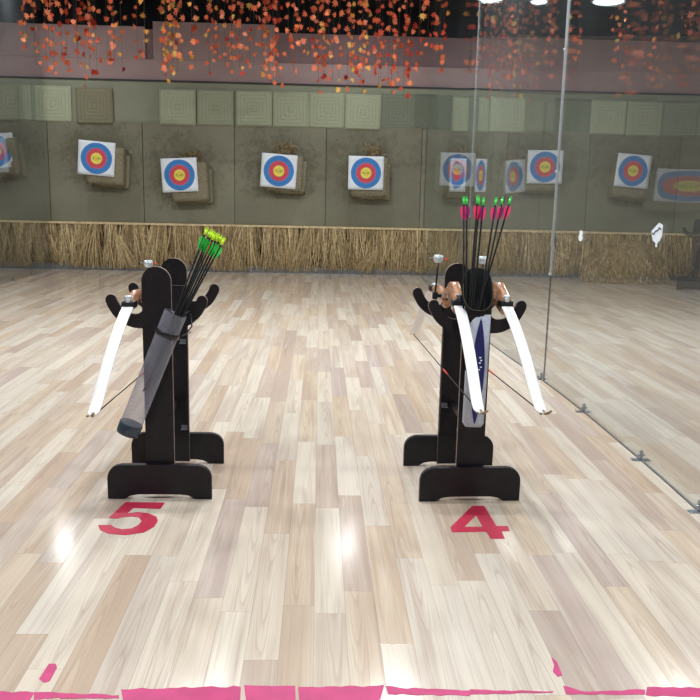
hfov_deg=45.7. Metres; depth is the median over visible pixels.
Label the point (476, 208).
arrow
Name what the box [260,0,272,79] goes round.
leaf garland
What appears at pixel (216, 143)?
sheet
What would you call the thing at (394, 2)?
leaf garland
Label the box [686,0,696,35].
leaf garland
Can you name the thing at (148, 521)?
number
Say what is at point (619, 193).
block
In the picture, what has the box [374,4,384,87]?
leaf garland
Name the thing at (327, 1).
leaf garland
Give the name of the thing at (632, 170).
target
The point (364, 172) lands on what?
target
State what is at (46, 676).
scrap
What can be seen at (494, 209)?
arrow
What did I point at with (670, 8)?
ceiling
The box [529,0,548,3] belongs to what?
ceiling lamp
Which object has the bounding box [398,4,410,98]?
leaf garland
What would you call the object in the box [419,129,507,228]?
sheet
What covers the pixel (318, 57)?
leaf garland
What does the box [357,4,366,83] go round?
leaf garland
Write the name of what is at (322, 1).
leaf garland
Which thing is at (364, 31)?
leaf garland
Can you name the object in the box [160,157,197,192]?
target
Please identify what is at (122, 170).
block
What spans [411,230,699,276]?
fringe
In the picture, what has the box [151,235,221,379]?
arrow
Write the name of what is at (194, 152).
tuft
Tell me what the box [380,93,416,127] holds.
mat
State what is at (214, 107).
mat
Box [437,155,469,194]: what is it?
block
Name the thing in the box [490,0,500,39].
leaf garland
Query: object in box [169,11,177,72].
leaf garland
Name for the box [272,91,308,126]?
mat
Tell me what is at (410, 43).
leaf garland
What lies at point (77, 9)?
leaf garland
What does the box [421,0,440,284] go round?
glass panel
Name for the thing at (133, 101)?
wall
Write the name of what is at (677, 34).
leaf garland
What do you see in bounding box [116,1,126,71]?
leaf garland
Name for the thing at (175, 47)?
leaf garland
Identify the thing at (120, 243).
bunch
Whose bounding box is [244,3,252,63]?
leaf garland
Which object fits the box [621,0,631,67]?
leaf garland
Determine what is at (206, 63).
leaf garland
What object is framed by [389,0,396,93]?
leaf garland
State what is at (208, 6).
leaf garland
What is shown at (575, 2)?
leaf garland
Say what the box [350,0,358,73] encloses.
leaf garland
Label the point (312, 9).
leaf garland
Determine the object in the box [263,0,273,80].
leaf garland
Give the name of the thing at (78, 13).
leaf garland
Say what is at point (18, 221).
trim
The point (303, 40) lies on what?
leaf garland
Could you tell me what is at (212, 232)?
arrow
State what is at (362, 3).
leaf garland
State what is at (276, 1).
leaf garland
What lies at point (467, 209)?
arrow
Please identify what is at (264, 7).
leaf garland
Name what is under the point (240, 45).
leaf garland
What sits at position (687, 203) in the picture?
sheet
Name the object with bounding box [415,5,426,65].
leaf garland
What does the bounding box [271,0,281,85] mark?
leaf garland
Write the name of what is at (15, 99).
mat
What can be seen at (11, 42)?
trim
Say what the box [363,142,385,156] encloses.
tuft
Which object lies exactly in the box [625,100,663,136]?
mat
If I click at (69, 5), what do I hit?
leaf garland
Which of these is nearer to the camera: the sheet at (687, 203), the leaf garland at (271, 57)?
the leaf garland at (271, 57)
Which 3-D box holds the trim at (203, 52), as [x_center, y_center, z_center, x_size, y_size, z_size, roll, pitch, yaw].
[-2.324,-5.271,14.226,2.074,0.620,0.050,1,11,-2]
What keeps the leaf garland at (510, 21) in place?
hanging from the ceiling at (670, 8)
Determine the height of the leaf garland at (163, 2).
1.583 m
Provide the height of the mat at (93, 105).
0.605 m
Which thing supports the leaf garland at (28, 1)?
hanging from the ceiling at (670, 8)
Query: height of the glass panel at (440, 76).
4.400 m
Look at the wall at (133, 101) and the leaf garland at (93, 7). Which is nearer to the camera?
the leaf garland at (93, 7)
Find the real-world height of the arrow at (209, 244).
0.737 m
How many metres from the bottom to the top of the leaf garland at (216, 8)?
1.390 m
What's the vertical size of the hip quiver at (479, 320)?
0.750 m
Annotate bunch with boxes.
[114,234,140,268]
[195,235,221,269]
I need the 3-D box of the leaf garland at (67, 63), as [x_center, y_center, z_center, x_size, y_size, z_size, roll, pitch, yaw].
[-3.862,-4.585,11.289,0.162,1.571,0.093,5,11,17]
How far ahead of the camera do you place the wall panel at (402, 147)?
14.66 m
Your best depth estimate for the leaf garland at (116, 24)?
10.87 m
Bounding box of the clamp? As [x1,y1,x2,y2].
[537,372,547,379]
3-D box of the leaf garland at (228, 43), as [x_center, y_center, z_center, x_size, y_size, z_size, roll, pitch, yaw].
[-1.610,-4.556,11.307,0.179,1.541,0.115,2,11,3]
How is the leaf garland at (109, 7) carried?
hanging from the ceiling at (670, 8)
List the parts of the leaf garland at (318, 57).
cord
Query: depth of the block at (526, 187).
14.49 m
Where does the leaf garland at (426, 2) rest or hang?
hanging from the ceiling at (670, 8)
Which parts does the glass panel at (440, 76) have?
pane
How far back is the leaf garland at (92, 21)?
10.32 m
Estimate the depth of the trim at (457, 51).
14.36 m
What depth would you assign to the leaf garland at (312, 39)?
11.17 m
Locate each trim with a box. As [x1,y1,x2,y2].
[0,22,145,58]
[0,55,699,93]
[0,76,699,95]
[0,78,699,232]
[0,220,685,235]
[4,222,682,272]
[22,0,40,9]
[145,29,471,67]
[153,21,274,62]
[421,276,699,511]
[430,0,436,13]
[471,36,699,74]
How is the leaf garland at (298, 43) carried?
hanging from the ceiling at (670, 8)
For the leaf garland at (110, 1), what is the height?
1.546 m
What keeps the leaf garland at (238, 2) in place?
hanging from the ceiling at (670, 8)
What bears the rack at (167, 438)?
on the floor
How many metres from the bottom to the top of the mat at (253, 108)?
0.605 m
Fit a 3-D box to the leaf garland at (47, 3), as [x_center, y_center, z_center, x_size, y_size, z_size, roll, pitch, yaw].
[-3.919,-4.530,10.793,0.173,1.493,0.070,1,11,-4]
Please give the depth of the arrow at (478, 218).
3.82 m
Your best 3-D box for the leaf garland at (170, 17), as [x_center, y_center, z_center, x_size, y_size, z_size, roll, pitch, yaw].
[-2.288,-4.327,10.358,0.189,1.655,0.074,-3,12,-22]
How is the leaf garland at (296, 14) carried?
hanging from the ceiling at (670, 8)
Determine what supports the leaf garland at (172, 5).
hanging from the ceiling at (670, 8)
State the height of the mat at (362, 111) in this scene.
0.605 m
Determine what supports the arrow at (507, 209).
in the hip quiver at (479, 320)
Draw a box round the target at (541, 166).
[527,150,563,183]
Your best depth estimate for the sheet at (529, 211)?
14.80 m
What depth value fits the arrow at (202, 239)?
3.77 m
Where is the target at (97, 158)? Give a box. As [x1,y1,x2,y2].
[77,140,115,176]
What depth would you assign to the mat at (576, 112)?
14.60 m
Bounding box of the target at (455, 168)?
[439,152,475,186]
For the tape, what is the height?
0.001 m
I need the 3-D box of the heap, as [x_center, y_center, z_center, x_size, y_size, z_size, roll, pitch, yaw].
[4.810,-1.561,14.449,1.738,0.759,0.975,2,11,6]
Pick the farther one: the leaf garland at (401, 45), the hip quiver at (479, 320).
the leaf garland at (401, 45)
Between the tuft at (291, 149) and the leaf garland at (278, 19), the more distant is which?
the tuft at (291, 149)
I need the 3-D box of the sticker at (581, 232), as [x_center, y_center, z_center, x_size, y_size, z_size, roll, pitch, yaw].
[1.636,-0.809,5.887,0.001,0.075,0.100,1,11,-2]
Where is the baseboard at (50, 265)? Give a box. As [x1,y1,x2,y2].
[0,262,699,279]
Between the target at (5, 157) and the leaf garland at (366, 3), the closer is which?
the leaf garland at (366, 3)
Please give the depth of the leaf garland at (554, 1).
11.32 m
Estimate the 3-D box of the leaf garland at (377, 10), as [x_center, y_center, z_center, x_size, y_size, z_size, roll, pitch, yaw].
[0.372,-4.505,11.232,0.158,1.527,0.100,3,11,11]
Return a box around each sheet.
[0,120,51,219]
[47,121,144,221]
[142,122,234,223]
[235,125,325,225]
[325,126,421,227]
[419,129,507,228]
[503,131,590,230]
[584,133,681,232]
[673,136,699,232]
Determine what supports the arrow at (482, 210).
in the hip quiver at (479, 320)
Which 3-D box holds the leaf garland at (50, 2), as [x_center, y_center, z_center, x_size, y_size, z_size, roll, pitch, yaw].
[-3.731,-4.359,10.366,0.154,1.656,0.128,6,12,21]
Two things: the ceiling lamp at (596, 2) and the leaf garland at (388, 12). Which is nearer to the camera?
the leaf garland at (388, 12)
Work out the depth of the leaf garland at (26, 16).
10.41 m
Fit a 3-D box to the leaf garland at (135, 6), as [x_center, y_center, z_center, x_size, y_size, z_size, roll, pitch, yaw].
[-2.917,-4.682,11.361,0.148,1.369,0.112,-1,11,-11]
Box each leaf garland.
[17,1,29,41]
[21,0,27,50]
[27,0,38,43]
[30,1,41,64]
[40,0,50,72]
[45,0,53,59]
[48,1,54,69]
[49,3,58,74]
[54,0,65,60]
[61,0,72,72]
[68,1,78,39]
[71,8,81,52]
[73,0,82,66]
[75,1,84,45]
[80,5,88,88]
[83,6,96,75]
[84,7,91,43]
[87,0,96,43]
[87,2,99,42]
[88,9,103,74]
[104,5,114,65]
[108,0,115,61]
[111,2,117,46]
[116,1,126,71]
[132,4,142,59]
[138,0,148,58]
[157,6,168,61]
[158,0,170,82]
[159,0,165,77]
[160,0,174,71]
[166,2,176,69]
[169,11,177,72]
[171,0,180,44]
[172,3,182,74]
[175,0,184,59]
[188,2,197,55]
[188,5,198,69]
[204,0,214,75]
[204,4,210,45]
[209,0,218,61]
[213,0,224,59]
[219,0,229,68]
[226,0,235,59]
[226,0,236,73]
[235,1,243,69]
[235,2,247,75]
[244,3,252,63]
[248,5,258,67]
[257,2,268,76]
[258,3,268,76]
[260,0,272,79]
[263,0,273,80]
[269,4,278,70]
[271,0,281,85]
[272,0,284,88]
[282,2,293,56]
[288,2,298,73]
[293,6,300,45]
[299,0,307,52]
[307,5,316,54]
[309,6,318,64]
[310,7,322,70]
[315,0,323,93]
[319,0,326,78]
[319,1,327,78]
[321,9,330,67]
[325,0,333,55]
[327,0,338,80]
[334,0,345,92]
[344,7,353,91]
[346,0,355,82]
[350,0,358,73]
[354,0,361,76]
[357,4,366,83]
[358,2,367,92]
[361,0,369,66]
[362,0,372,70]
[372,5,383,68]
[372,8,380,74]
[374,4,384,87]
[377,9,385,81]
[384,0,390,80]
[388,0,397,86]
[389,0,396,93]
[391,0,403,82]
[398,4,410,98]
[404,0,409,78]
[405,3,415,85]
[413,13,425,70]
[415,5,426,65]
[423,0,432,45]
[430,0,440,48]
[433,4,445,58]
[439,2,449,73]
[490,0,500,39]
[505,5,515,80]
[507,4,516,53]
[544,0,556,53]
[568,1,578,41]
[573,1,582,73]
[610,0,622,51]
[610,4,621,62]
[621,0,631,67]
[648,0,663,70]
[676,2,685,45]
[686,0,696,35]
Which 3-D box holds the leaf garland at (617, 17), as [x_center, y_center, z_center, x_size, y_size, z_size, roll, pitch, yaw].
[3.782,-4.671,11.669,0.123,1.224,0.122,-5,12,-27]
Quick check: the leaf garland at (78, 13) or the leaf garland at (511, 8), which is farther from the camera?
the leaf garland at (511, 8)
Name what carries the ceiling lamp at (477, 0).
attached to the ceiling at (670, 8)
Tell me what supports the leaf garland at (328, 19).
hanging from the ceiling at (670, 8)
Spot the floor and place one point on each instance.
(314, 558)
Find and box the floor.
[0,268,699,699]
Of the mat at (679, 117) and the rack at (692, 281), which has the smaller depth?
the rack at (692, 281)
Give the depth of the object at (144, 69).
14.40 m
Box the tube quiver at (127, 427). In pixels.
[117,309,192,438]
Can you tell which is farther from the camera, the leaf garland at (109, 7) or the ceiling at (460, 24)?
the ceiling at (460, 24)
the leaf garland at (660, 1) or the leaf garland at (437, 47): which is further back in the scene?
the leaf garland at (660, 1)
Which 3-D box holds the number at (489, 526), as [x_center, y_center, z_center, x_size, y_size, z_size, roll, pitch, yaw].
[0.586,0.793,3.842,0.268,0.001,0.386,1,11,-2]
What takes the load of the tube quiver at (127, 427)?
hanging from the rack at (167, 438)
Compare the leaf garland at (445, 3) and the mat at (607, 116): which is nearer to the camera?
the leaf garland at (445, 3)
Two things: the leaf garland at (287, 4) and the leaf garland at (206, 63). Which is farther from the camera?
the leaf garland at (206, 63)
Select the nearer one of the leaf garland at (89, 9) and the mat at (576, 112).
the leaf garland at (89, 9)
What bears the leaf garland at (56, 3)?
hanging from the ceiling at (670, 8)
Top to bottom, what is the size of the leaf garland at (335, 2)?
1.670 m
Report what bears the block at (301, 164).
attached to the wall panel at (254, 204)
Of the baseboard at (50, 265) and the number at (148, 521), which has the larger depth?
the baseboard at (50, 265)
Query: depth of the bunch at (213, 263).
14.58 m
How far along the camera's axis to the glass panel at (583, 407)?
6.35 m
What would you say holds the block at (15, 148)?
attached to the sheet at (23, 198)
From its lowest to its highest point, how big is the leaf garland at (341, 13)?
1.775 m
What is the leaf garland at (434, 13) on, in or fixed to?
hanging from the ceiling at (670, 8)
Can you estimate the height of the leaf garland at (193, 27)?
1.429 m
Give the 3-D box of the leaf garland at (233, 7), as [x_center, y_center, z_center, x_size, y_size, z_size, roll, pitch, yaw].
[-1.579,-4.568,10.992,0.184,1.395,0.091,6,12,25]
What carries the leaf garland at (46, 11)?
hanging from the ceiling at (670, 8)
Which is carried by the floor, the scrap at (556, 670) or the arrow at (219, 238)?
the scrap at (556, 670)
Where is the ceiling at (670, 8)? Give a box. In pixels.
[126,0,699,17]
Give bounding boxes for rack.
[105,258,223,498]
[403,263,526,501]
[676,219,699,289]
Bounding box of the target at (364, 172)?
[348,156,383,189]
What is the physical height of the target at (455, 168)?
0.568 m
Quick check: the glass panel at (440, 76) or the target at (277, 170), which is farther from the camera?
the target at (277, 170)
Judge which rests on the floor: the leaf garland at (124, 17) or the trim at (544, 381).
the trim at (544, 381)
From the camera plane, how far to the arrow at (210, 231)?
3.78 m
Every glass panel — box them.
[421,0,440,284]
[430,0,479,284]
[543,0,699,512]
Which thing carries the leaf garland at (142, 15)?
hanging from the ceiling at (670, 8)
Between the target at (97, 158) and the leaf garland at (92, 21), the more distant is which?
the target at (97, 158)
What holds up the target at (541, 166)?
attached to the block at (526, 187)
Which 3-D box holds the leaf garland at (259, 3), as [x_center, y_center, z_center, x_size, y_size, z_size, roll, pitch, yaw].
[-1.121,-4.369,10.696,0.154,1.653,0.135,-4,12,-27]
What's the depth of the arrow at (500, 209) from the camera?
3.82 m
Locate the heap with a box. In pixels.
[578,238,671,284]
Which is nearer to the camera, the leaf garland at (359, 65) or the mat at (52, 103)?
the leaf garland at (359, 65)
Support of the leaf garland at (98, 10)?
hanging from the ceiling at (670, 8)
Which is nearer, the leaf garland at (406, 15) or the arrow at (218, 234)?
the arrow at (218, 234)
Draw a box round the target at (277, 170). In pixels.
[260,153,297,188]
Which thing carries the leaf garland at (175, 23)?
hanging from the ceiling at (670, 8)
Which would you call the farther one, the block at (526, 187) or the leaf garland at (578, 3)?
the block at (526, 187)
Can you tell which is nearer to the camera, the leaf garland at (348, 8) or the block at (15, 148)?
the leaf garland at (348, 8)
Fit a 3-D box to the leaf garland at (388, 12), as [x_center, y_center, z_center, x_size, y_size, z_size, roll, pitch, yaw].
[0.498,-4.363,10.839,0.138,1.651,0.082,5,11,17]
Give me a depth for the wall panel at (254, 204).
14.60 m
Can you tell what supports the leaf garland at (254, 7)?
hanging from the ceiling at (670, 8)
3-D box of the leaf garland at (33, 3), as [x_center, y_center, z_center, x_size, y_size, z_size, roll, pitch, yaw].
[-4.306,-4.648,11.314,0.160,1.476,0.089,-5,13,-30]
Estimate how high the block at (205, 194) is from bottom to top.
0.725 m
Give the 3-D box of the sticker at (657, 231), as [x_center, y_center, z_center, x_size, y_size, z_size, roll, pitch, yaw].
[1.692,-0.636,4.586,0.008,0.135,0.150,1,11,-2]
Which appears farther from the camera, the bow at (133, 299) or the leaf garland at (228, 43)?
the leaf garland at (228, 43)
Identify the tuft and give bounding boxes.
[175,147,205,161]
[274,142,298,154]
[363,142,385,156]
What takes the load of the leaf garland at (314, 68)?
hanging from the ceiling at (670, 8)
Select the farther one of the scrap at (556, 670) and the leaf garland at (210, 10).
the leaf garland at (210, 10)
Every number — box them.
[98,502,164,534]
[450,506,509,538]
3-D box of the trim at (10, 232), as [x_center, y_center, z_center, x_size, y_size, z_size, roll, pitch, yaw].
[-0.053,-1.833,14.897,17.000,0.690,0.070,1,11,-2]
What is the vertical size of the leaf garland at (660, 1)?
1.365 m
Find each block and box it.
[0,137,26,178]
[86,147,130,188]
[172,162,214,203]
[266,153,306,194]
[350,157,389,199]
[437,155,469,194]
[521,153,559,193]
[607,160,650,201]
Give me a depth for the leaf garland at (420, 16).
10.53 m
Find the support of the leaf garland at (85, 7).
hanging from the ceiling at (670, 8)
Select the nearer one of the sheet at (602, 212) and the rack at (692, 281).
the rack at (692, 281)
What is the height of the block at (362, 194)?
0.732 m
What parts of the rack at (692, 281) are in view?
stiffener panel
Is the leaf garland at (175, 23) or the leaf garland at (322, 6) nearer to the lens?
the leaf garland at (175, 23)
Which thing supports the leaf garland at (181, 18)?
hanging from the ceiling at (670, 8)
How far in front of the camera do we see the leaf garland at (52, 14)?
10.72 m
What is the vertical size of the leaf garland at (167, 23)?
1.667 m
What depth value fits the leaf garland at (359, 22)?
11.39 m
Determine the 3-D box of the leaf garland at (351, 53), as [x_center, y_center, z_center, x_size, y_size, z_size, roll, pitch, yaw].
[0.022,-4.427,11.089,0.156,1.641,0.114,0,11,-6]
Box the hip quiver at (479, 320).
[462,267,492,426]
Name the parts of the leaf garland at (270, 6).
cord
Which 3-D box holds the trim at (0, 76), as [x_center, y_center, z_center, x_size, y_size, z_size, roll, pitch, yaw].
[0.004,-4.582,14.404,17.000,0.027,0.050,1,11,-2]
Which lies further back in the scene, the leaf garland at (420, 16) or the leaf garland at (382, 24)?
the leaf garland at (382, 24)
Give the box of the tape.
[0,685,699,699]
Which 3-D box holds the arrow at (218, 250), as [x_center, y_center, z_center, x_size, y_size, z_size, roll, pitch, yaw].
[-0.758,-0.158,3.787,0.386,0.712,0.028,-1,11,-13]
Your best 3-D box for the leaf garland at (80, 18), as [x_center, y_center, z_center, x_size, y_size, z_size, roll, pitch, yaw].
[-3.517,-4.610,10.735,0.165,1.296,0.081,1,11,-2]
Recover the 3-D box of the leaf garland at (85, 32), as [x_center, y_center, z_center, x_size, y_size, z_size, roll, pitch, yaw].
[-3.561,-4.556,11.264,0.176,1.606,0.109,8,13,31]
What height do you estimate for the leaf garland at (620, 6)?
1.158 m
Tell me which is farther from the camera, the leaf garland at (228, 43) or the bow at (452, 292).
the leaf garland at (228, 43)
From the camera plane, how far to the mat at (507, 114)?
14.51 m
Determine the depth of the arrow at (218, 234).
3.77 m
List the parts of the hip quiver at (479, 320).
navy panel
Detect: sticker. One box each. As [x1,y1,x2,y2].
[578,231,582,240]
[651,223,662,246]
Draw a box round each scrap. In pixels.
[39,664,56,682]
[551,657,561,676]
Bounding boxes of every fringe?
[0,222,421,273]
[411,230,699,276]
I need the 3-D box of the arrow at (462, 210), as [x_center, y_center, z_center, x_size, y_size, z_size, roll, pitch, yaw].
[0.528,-0.303,3.833,0.029,0.799,0.097,-3,12,-21]
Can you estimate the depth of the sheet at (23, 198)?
14.46 m
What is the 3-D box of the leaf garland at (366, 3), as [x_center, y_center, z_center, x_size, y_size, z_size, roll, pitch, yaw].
[0.235,-4.376,10.602,0.166,1.546,0.076,-7,14,-37]
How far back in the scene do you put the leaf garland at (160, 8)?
10.90 m
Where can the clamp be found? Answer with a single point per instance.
(541, 373)
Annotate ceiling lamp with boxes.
[477,0,501,1]
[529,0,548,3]
[591,0,625,4]
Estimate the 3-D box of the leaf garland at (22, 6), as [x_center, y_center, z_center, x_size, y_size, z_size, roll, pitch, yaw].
[-4.149,-4.538,10.568,0.119,1.400,0.108,-6,13,-33]
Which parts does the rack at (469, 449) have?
stiffener panel, cross rail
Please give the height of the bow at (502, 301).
0.580 m
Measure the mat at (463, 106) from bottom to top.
0.606 m
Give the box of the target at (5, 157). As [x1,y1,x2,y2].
[0,132,12,167]
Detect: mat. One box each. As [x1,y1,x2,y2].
[0,84,32,120]
[34,85,71,121]
[75,87,113,123]
[159,89,195,125]
[197,89,233,125]
[235,90,271,126]
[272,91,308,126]
[308,92,344,128]
[345,94,381,129]
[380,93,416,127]
[415,94,451,129]
[452,96,488,131]
[489,96,526,132]
[553,98,590,131]
[589,99,627,134]
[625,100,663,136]
[661,101,699,135]
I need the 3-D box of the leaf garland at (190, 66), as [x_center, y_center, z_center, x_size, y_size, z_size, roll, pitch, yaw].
[-2.142,-4.595,11.354,0.172,1.505,0.100,0,11,-7]
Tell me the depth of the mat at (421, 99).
14.50 m
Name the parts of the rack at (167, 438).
cross rail, stiffener panel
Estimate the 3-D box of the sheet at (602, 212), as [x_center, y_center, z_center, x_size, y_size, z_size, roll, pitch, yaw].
[5.054,-2.986,14.856,1.618,1.725,0.062,1,11,-2]
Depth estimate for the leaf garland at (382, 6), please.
10.78 m
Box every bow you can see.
[86,260,190,416]
[410,255,488,414]
[441,256,551,414]
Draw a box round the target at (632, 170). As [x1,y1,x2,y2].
[614,153,651,188]
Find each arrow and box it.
[143,237,225,390]
[145,229,211,390]
[146,227,208,389]
[148,230,213,387]
[150,232,216,381]
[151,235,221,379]
[155,233,219,370]
[460,196,464,369]
[462,196,511,362]
[464,195,479,369]
[465,196,469,369]
[470,197,480,308]
[472,197,485,310]
[479,197,497,302]
[479,197,503,309]
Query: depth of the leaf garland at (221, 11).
11.47 m

